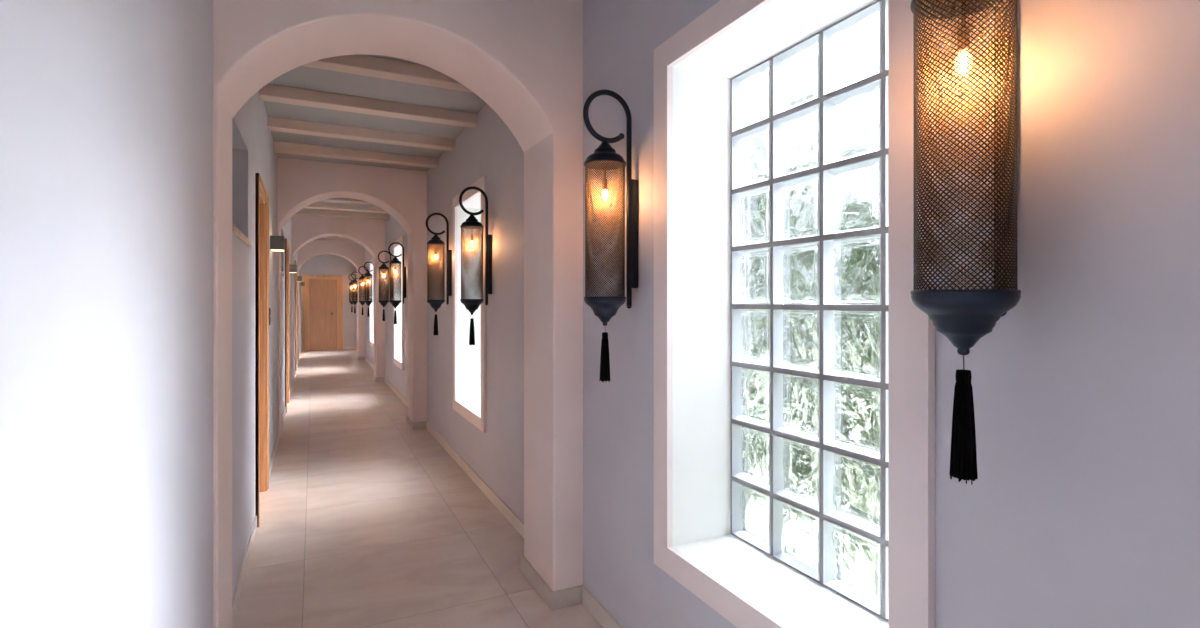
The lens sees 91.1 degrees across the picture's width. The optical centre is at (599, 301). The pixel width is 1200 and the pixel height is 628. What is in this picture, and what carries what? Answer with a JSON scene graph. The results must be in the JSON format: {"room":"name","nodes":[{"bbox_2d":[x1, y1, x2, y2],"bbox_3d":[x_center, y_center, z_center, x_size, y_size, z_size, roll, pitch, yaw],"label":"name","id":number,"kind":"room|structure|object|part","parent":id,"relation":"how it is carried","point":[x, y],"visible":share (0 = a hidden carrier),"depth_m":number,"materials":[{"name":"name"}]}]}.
{"room":"hotel corridor","nodes":[
{"label":"hotel corridor","id":0,"kind":"room"},
{"bbox_2d":[0,0,300,627],"bbox_3d":[-3.984,-0.022,7.042,0.325,2.945,22.550,0,0,-26],"label":"wall","id":1,"kind":"structure","parent":0,"point":[106,106],"depth_m":1.13,"materials":[{"name":"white paint"}]},
{"bbox_2d":[232,225,250,246],"bbox_3d":[-1.967,-0.587,2.940,0.319,0.544,0.805,0,0,-26],"label":"window","id":2,"kind":"structure","parent":1,"relation":"in","point":[235,230],"depth_m":2.92,"materials":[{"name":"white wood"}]},
{"bbox_2d":[255,173,268,527],"bbox_3d":[-2.494,0.311,4.124,0.247,2.276,0.889,0,0,-26],"label":"door","id":3,"kind":"structure","parent":1,"relation":"in","point":[261,195],"depth_m":4.48,"materials":[{"name":"brown wood"}]},
{"bbox_2d":[232,353,299,626],"bbox_3d":[-3.833,1.409,7.115,0.010,0.081,22.549,0,0,-26],"label":"baseboard","id":4,"kind":"structure","parent":1,"relation":"attached to","point":[240,581],"depth_m":3.27,"materials":[{"name":"tile"}]},
{"bbox_2d":[269,308,270,324],"bbox_3d":[-2.771,0.122,4.937,0.012,0.145,0.070,0,0,-26],"label":"light switch","id":5,"kind":"object","parent":1,"relation":"attached to","point":[269,308],"visible":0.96,"depth_m":4.91,"materials":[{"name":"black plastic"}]},
{"bbox_2d":[270,236,284,251],"bbox_3d":[-2.838,-0.509,5.182,0.104,0.118,0.260,0,0,-26],"label":"wall light","id":6,"kind":"object","parent":1,"relation":"attached to","point":[277,243],"visible":0.99,"depth_m":5.07,"materials":[{"name":"grey metal"}]},
{"bbox_2d":[285,238,288,412],"bbox_3d":[-4.396,0.311,8.028,0.247,2.276,0.889,0,0,-26],"label":"door","id":7,"kind":"structure","parent":1,"relation":"in","point":[286,240],"depth_m":7.68,"materials":[{"name":"brown wood"}]},
{"bbox_2d":[289,264,296,272],"bbox_3d":[-4.740,-0.509,9.087,0.104,0.118,0.260,0,0,-26],"label":"wall light","id":8,"kind":"object","parent":1,"relation":"attached to","point":[292,268],"visible":1,"depth_m":8.97,"materials":[{"name":"grey metal"}]},
{"bbox_2d":[295,260,296,374],"bbox_3d":[-6.321,0.311,11.979,0.247,2.276,0.889,0,0,-26],"label":"door","id":9,"kind":"structure","parent":1,"relation":"in","point":[295,260],"depth_m":11.63,"materials":[{"name":"brown wood"}]},
{"bbox_2d":[297,276,301,281],"bbox_3d":[-6.665,-0.509,13.038,0.104,0.118,0.260,0,0,-26],"label":"wall light","id":10,"kind":"object","parent":1,"relation":"attached to","point":[299,278],"visible":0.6,"depth_m":12.93,"materials":[{"name":"grey metal"}]},
{"bbox_2d":[300,271,300,353],"bbox_3d":[-8.296,0.311,16.034,0.247,2.276,0.889,0,0,-26],"label":"door","id":11,"kind":"structure","parent":1,"relation":"in","point":[300,271],"depth_m":16.42,"materials":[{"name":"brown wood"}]},
{"bbox_2d":[301,254,355,350],"bbox_3d":[-8.114,-0.022,17.655,2.195,2.945,0.150,0,0,-26],"label":"wall","id":12,"kind":"structure","parent":0,"point":[325,264],"depth_m":17.70,"materials":[{"name":"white paint"}]},
{"bbox_2d":[304,275,342,350],"bbox_3d":[-8.217,0.332,17.473,1.050,2.234,0.086,0,0,-26],"label":"door","id":13,"kind":"structure","parent":12,"relation":"in","point":[320,291],"depth_m":17.48,"materials":[{"name":"brown wood"}]},
{"bbox_2d":[345,347,355,349],"bbox_3d":[-7.564,1.409,17.832,0.299,0.081,0.012,0,0,-26],"label":"baseboard","id":14,"kind":"structure","parent":12,"relation":"attached to","point":[346,348],"depth_m":17.83,"materials":[{"name":"tile"}]},
{"bbox_2d":[264,54,485,219],"bbox_3d":[-3.143,-1.570,7.451,2.195,0.150,22.850,0,0,-26],"label":"ceiling","id":15,"kind":"structure","parent":0,"point":[301,77],"depth_m":4.60,"materials":[{"name":"grey paint"}]},
{"bbox_2d":[312,238,354,241],"bbox_3d":[-6.208,-1.453,13.700,1.505,0.082,0.130,0,0,-26],"label":"ceiling beam","id":16,"kind":"structure","parent":15,"relation":"attached to","point":[318,239],"depth_m":13.66,"materials":[{"name":"paint"}]},
{"bbox_2d":[321,236,346,238],"bbox_3d":[-5.858,-1.453,12.981,1.505,0.082,0.130,0,0,-26],"label":"ceiling beam","id":17,"kind":"structure","parent":15,"relation":"attached to","point":[327,236],"depth_m":12.92,"materials":[{"name":"paint"}]},
{"bbox_2d":[295,209,389,219],"bbox_3d":[-4.283,-1.453,9.749,1.505,0.082,0.130,0,0,-26],"label":"ceiling beam","id":18,"kind":"structure","parent":15,"relation":"attached to","point":[314,212],"depth_m":9.71,"materials":[{"name":"paint"}]},
{"bbox_2d":[304,202,386,212],"bbox_3d":[-3.933,-1.453,9.030,1.505,0.082,0.130,0,0,-26],"label":"ceiling beam","id":19,"kind":"structure","parent":15,"relation":"attached to","point":[317,205],"depth_m":9.00,"materials":[{"name":"paint"}]},
{"bbox_2d":[322,198,370,203],"bbox_3d":[-3.578,-1.453,8.301,1.505,0.082,0.130,0,0,-26],"label":"ceiling beam","id":20,"kind":"structure","parent":15,"relation":"attached to","point":[349,200],"depth_m":8.27,"materials":[{"name":"paint"}]},
{"bbox_2d":[273,141,438,167],"bbox_3d":[-2.381,-1.453,5.844,1.505,0.082,0.130,0,0,-26],"label":"ceiling beam","id":21,"kind":"structure","parent":15,"relation":"attached to","point":[279,147],"depth_m":5.77,"materials":[{"name":"paint"}]},
{"bbox_2d":[267,117,454,150],"bbox_3d":[-2.031,-1.453,5.125,1.505,0.082,0.130,0,0,-26],"label":"ceiling beam","id":22,"kind":"structure","parent":15,"relation":"attached to","point":[273,123],"depth_m":5.05,"materials":[{"name":"paint"}]},
{"bbox_2d":[259,84,476,127],"bbox_3d":[-1.676,-1.453,4.397,1.505,0.082,0.130,0,0,-26],"label":"ceiling beam","id":23,"kind":"structure","parent":15,"relation":"attached to","point":[272,93],"depth_m":4.32,"materials":[{"name":"paint"}]},
{"bbox_2d":[302,54,473,92],"bbox_3d":[-1.326,-1.453,3.678,1.505,0.082,0.130,0,0,-26],"label":"ceiling beam","id":24,"kind":"structure","parent":15,"relation":"attached to","point":[358,64],"depth_m":3.64,"materials":[{"name":"paint"}]},
{"bbox_2d":[232,349,602,627],"bbox_3d":[-3.143,1.510,7.451,2.195,0.120,22.850,0,0,-26],"label":"floor","id":25,"kind":"structure","parent":0,"point":[367,520],"depth_m":3.68,"materials":[{"name":"tile"}]},
{"bbox_2d":[298,241,364,361],"bbox_3d":[-6.657,-0.022,14.621,1.506,2.944,0.468,0,0,-26],"label":"arch","id":26,"kind":"object","parent":25,"relation":"on","point":[353,252],"visible":0.95,"depth_m":14.59,"materials":[{"name":"white paint"}]},
{"bbox_3d":[-6.056,1.409,14.914,0.167,0.083,0.468,0,0,-26],"label":"baseboard","id":27,"kind":"part","parent":26,"relation":"part of","materials":[{"name":"tile"}]},
{"bbox_2d":[292,214,384,386],"bbox_3d":[-4.682,-0.022,10.567,1.506,2.944,0.468,0,0,-26],"label":"arch","id":28,"kind":"object","parent":25,"relation":"on","point":[369,233],"visible":0.97,"depth_m":10.55,"materials":[{"name":"white paint"}]},
{"bbox_3d":[-4.080,1.409,10.860,0.167,0.083,0.468,0,0,-26],"label":"baseboard","id":29,"kind":"part","parent":28,"relation":"part of","materials":[{"name":"tile"}]},
{"bbox_2d":[278,158,426,439],"bbox_3d":[-2.757,-0.022,6.616,1.506,2.944,0.468,0,0,-26],"label":"arch","id":30,"kind":"object","parent":25,"relation":"on","point":[402,193],"visible":0.99,"depth_m":6.62,"materials":[{"name":"white paint"}]},
{"bbox_3d":[-2.156,1.409,6.909,0.167,0.083,0.468,0,0,-26],"label":"baseboard","id":31,"kind":"part","parent":30,"relation":"part of","materials":[{"name":"tile"}]},
{"bbox_2d":[213,0,583,627],"bbox_3d":[-0.855,-0.022,2.711,1.506,2.944,0.468,0,0,-26],"label":"arch","id":32,"kind":"object","parent":25,"relation":"on","point":[522,58],"visible":1,"depth_m":2.77,"materials":[{"name":"white paint"}]},
{"bbox_3d":[-0.254,1.409,3.004,0.167,0.083,0.468,0,0,-26],"label":"baseboard","id":33,"kind":"part","parent":32,"relation":"part of","materials":[{"name":"tile"}]},
{"bbox_2d":[356,0,1199,627],"bbox_3d":[-2.320,-0.022,7.852,0.363,2.945,22.550,0,0,-26],"label":"wall","id":34,"kind":"structure","parent":0,"point":[1082,508],"depth_m":1.06,"materials":[{"name":"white paint"}]},
{"bbox_2d":[349,274,355,311],"bbox_3d":[-7.341,-0.258,17.457,0.211,1.147,0.165,0,0,4],"label":"wall lantern","id":35,"kind":"object","parent":34,"relation":"attached to","point":[350,283],"visible":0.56,"depth_m":17.42,"materials":[{"name":"metal"}]},
{"bbox_3d":[-7.363,-0.277,17.459,0.155,0.528,0.155,0,0,-26],"label":"lamp shade","id":36,"kind":"part","parent":35,"relation":"part of","materials":[{"name":"metal"}]},
{"bbox_2d":[351,272,357,312],"bbox_3d":[-6.727,-0.258,16.198,0.211,1.147,0.165,0,0,4],"label":"wall lantern","id":37,"kind":"object","parent":34,"relation":"attached to","point":[354,290],"visible":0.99,"depth_m":16.17,"materials":[{"name":"metal"}]},
{"bbox_3d":[-6.750,-0.277,16.200,0.155,0.528,0.155,0,0,-26],"label":"lamp shade","id":38,"kind":"part","parent":37,"relation":"part of","materials":[{"name":"metal"}]},
{"bbox_2d":[357,270,357,335],"bbox_3d":[-6.686,0.018,16.788,0.384,1.930,1.098,0,0,-26],"label":"window","id":39,"kind":"structure","parent":34,"relation":"in","point":[357,270],"depth_m":17.11,"materials":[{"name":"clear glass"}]},
{"bbox_2d":[358,266,368,314],"bbox_3d":[-5.497,-0.258,13.672,0.211,1.147,0.165,0,0,4],"label":"wall lantern","id":40,"kind":"object","parent":34,"relation":"attached to","point":[362,278],"visible":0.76,"depth_m":13.63,"materials":[{"name":"metal"}]},
{"bbox_3d":[-5.520,-0.277,13.674,0.155,0.528,0.155,0,0,-26],"label":"lamp shade","id":41,"kind":"part","parent":40,"relation":"part of","materials":[{"name":"metal"}]},
{"bbox_2d":[364,262,373,316],"bbox_3d":[-4.774,-0.258,12.189,0.211,1.147,0.165,0,0,4],"label":"wall lantern","id":42,"kind":"object","parent":34,"relation":"attached to","point":[368,274],"visible":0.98,"depth_m":12.16,"materials":[{"name":"metal"}]},
{"bbox_3d":[-4.797,-0.277,12.190,0.155,0.528,0.155,0,0,-26],"label":"lamp shade","id":43,"kind":"part","parent":42,"relation":"part of","materials":[{"name":"metal"}]},
{"bbox_2d":[369,258,373,347],"bbox_3d":[-4.864,0.018,13.048,0.384,1.930,1.098,0,0,-26],"label":"window","id":44,"kind":"structure","parent":34,"relation":"in","point":[371,267],"depth_m":13.38,"materials":[{"name":"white glass"}]},
{"bbox_2d":[378,251,392,320],"bbox_3d":[-3.487,-0.258,9.546,0.211,1.147,0.165,0,0,4],"label":"wall lantern","id":45,"kind":"object","parent":34,"relation":"attached to","point":[383,300],"visible":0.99,"depth_m":9.51,"materials":[{"name":"metal"}]},
{"bbox_3d":[-3.510,-0.277,9.547,0.155,0.528,0.155,0,0,-26],"label":"lamp shade","id":46,"kind":"part","parent":45,"relation":"part of","materials":[{"name":"metal"}]},
{"bbox_2d":[388,242,405,323],"bbox_3d":[-2.830,-0.258,8.197,0.211,1.147,0.165,0,0,4],"label":"wall lantern","id":47,"kind":"object","parent":34,"relation":"attached to","point":[392,287],"visible":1,"depth_m":8.18,"materials":[{"name":"metal"}]},
{"bbox_3d":[-2.853,-0.277,8.199,0.155,0.528,0.155,0,0,-26],"label":"lamp shade","id":48,"kind":"part","parent":47,"relation":"part of","materials":[{"name":"metal"}]},
{"bbox_3d":[-2.737,-0.273,8.255,0.034,0.435,0.022,0,0,-26],"label":"plate","id":49,"kind":"part","parent":47,"relation":"part of","materials":[{"name":"metal"}]},
{"bbox_2d":[393,236,403,369],"bbox_3d":[-2.898,0.018,9.011,0.384,1.930,1.098,0,0,-26],"label":"window","id":50,"kind":"structure","parent":34,"relation":"in","point":[398,329],"depth_m":9.35,"materials":[{"name":"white glass"}]},
{"bbox_2d":[426,213,451,335],"bbox_3d":[-1.507,-0.258,5.482,0.211,1.147,0.165,0,0,4],"label":"wall lantern","id":51,"kind":"object","parent":34,"relation":"attached to","point":[437,273],"visible":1,"depth_m":5.46,"materials":[{"name":"metal"}]},
{"bbox_3d":[-1.530,-0.277,5.484,0.155,0.528,0.155,0,0,-26],"label":"lamp shade","id":52,"kind":"part","parent":51,"relation":"part of","materials":[{"name":"metal"}]},
{"bbox_3d":[-1.415,-0.273,5.540,0.034,0.435,0.022,0,0,-26],"label":"plate","id":53,"kind":"part","parent":51,"relation":"part of","materials":[{"name":"metal"}]},
{"bbox_2d":[453,176,486,432],"bbox_3d":[-0.940,0.018,4.992,0.384,1.930,1.098,0,0,-26],"label":"window","id":54,"kind":"structure","parent":34,"relation":"in","point":[469,362],"depth_m":5.34,"materials":[{"name":"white glass"}]},
{"bbox_3d":[-0.930,0.894,4.997,0.361,0.011,0.910,0,0,-26],"label":"sill","id":55,"kind":"part","parent":54,"relation":"part of","materials":[{"name":"white paint"}]},
{"bbox_2d":[459,186,491,345],"bbox_3d":[-0.898,-0.258,4.232,0.211,1.147,0.165,0,0,4],"label":"wall lantern","id":56,"kind":"object","parent":34,"relation":"attached to","point":[471,304],"visible":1,"depth_m":4.21,"materials":[{"name":"metal"}]},
{"bbox_3d":[-0.921,-0.277,4.234,0.155,0.528,0.155,0,0,-26],"label":"lamp shade","id":57,"kind":"part","parent":56,"relation":"part of","materials":[{"name":"metal"}]},
{"bbox_3d":[-0.806,-0.273,4.290,0.034,0.435,0.022,0,0,-26],"label":"plate","id":58,"kind":"part","parent":56,"relation":"part of","materials":[{"name":"metal"}]},
{"bbox_2d":[356,347,622,627],"bbox_3d":[-2.488,1.409,7.770,0.012,0.081,22.550,0,0,-26],"label":"baseboard","id":59,"kind":"structure","parent":34,"relation":"attached to","point":[589,601],"depth_m":4.06,"materials":[{"name":"tile"}]},
{"bbox_2d":[583,89,637,382],"bbox_3d":[0.042,-0.258,2.301,0.211,1.147,0.165,0,0,4],"label":"wall lantern","id":60,"kind":"object","parent":34,"relation":"attached to","point":[605,158],"visible":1,"depth_m":2.27,"materials":[{"name":"metal"}]},
{"bbox_3d":[0.019,-0.277,2.303,0.155,0.528,0.155,0,0,-26],"label":"lamp shade","id":61,"kind":"part","parent":60,"relation":"part of","materials":[{"name":"metal"}]},
{"bbox_2d":[603,165,606,189],"bbox_3d":[0.019,-0.487,2.303,0.019,0.096,0.019,0,0,-26],"label":"bulb socket","id":62,"kind":"object","parent":60,"relation":"attached to","point":[605,165],"depth_m":2.30,"materials":[{"name":"gold metal"}]},
{"bbox_3d":[0.135,-0.273,2.359,0.034,0.435,0.022,0,0,-26],"label":"plate","id":63,"kind":"part","parent":60,"relation":"part of","materials":[{"name":"metal"}]},
{"bbox_2d":[654,0,934,627],"bbox_3d":[0.615,0.018,1.801,0.384,1.930,1.098,0,0,-26],"label":"window","id":64,"kind":"structure","parent":34,"relation":"in","point":[794,436],"depth_m":1.90,"materials":[{"name":"clear glass"}]},
{"bbox_3d":[0.625,0.894,1.806,0.361,0.011,0.910,0,0,-26],"label":"sill","id":65,"kind":"part","parent":64,"relation":"part of","materials":[{"name":"white paint"}]},
{"bbox_2d":[910,0,1020,484],"bbox_3d":[0.661,-0.258,1.031,0.211,1.147,0.165,0,0,4],"label":"wall lantern","id":66,"kind":"object","parent":34,"relation":"attached to","point":[965,316],"visible":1,"depth_m":1.00,"materials":[{"name":"metal"}]},
{"bbox_2d":[957,0,969,53],"bbox_3d":[0.638,-0.487,1.033,0.019,0.096,0.019,0,0,-26],"label":"bulb socket","id":67,"kind":"object","parent":66,"relation":"attached to","point":[963,1],"depth_m":1.03,"materials":[{"name":"gold metal"}]},
{"bbox_3d":[0.638,-0.277,1.033,0.155,0.528,0.155,0,0,-26],"label":"lamp shade","id":68,"kind":"part","parent":66,"relation":"part of","materials":[{"name":"metal"}]},
{"bbox_3d":[0.753,-0.273,1.089,0.034,0.435,0.022,0,0,-26],"label":"plate","id":69,"kind":"part","parent":66,"relation":"part of","materials":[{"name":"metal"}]}
]}

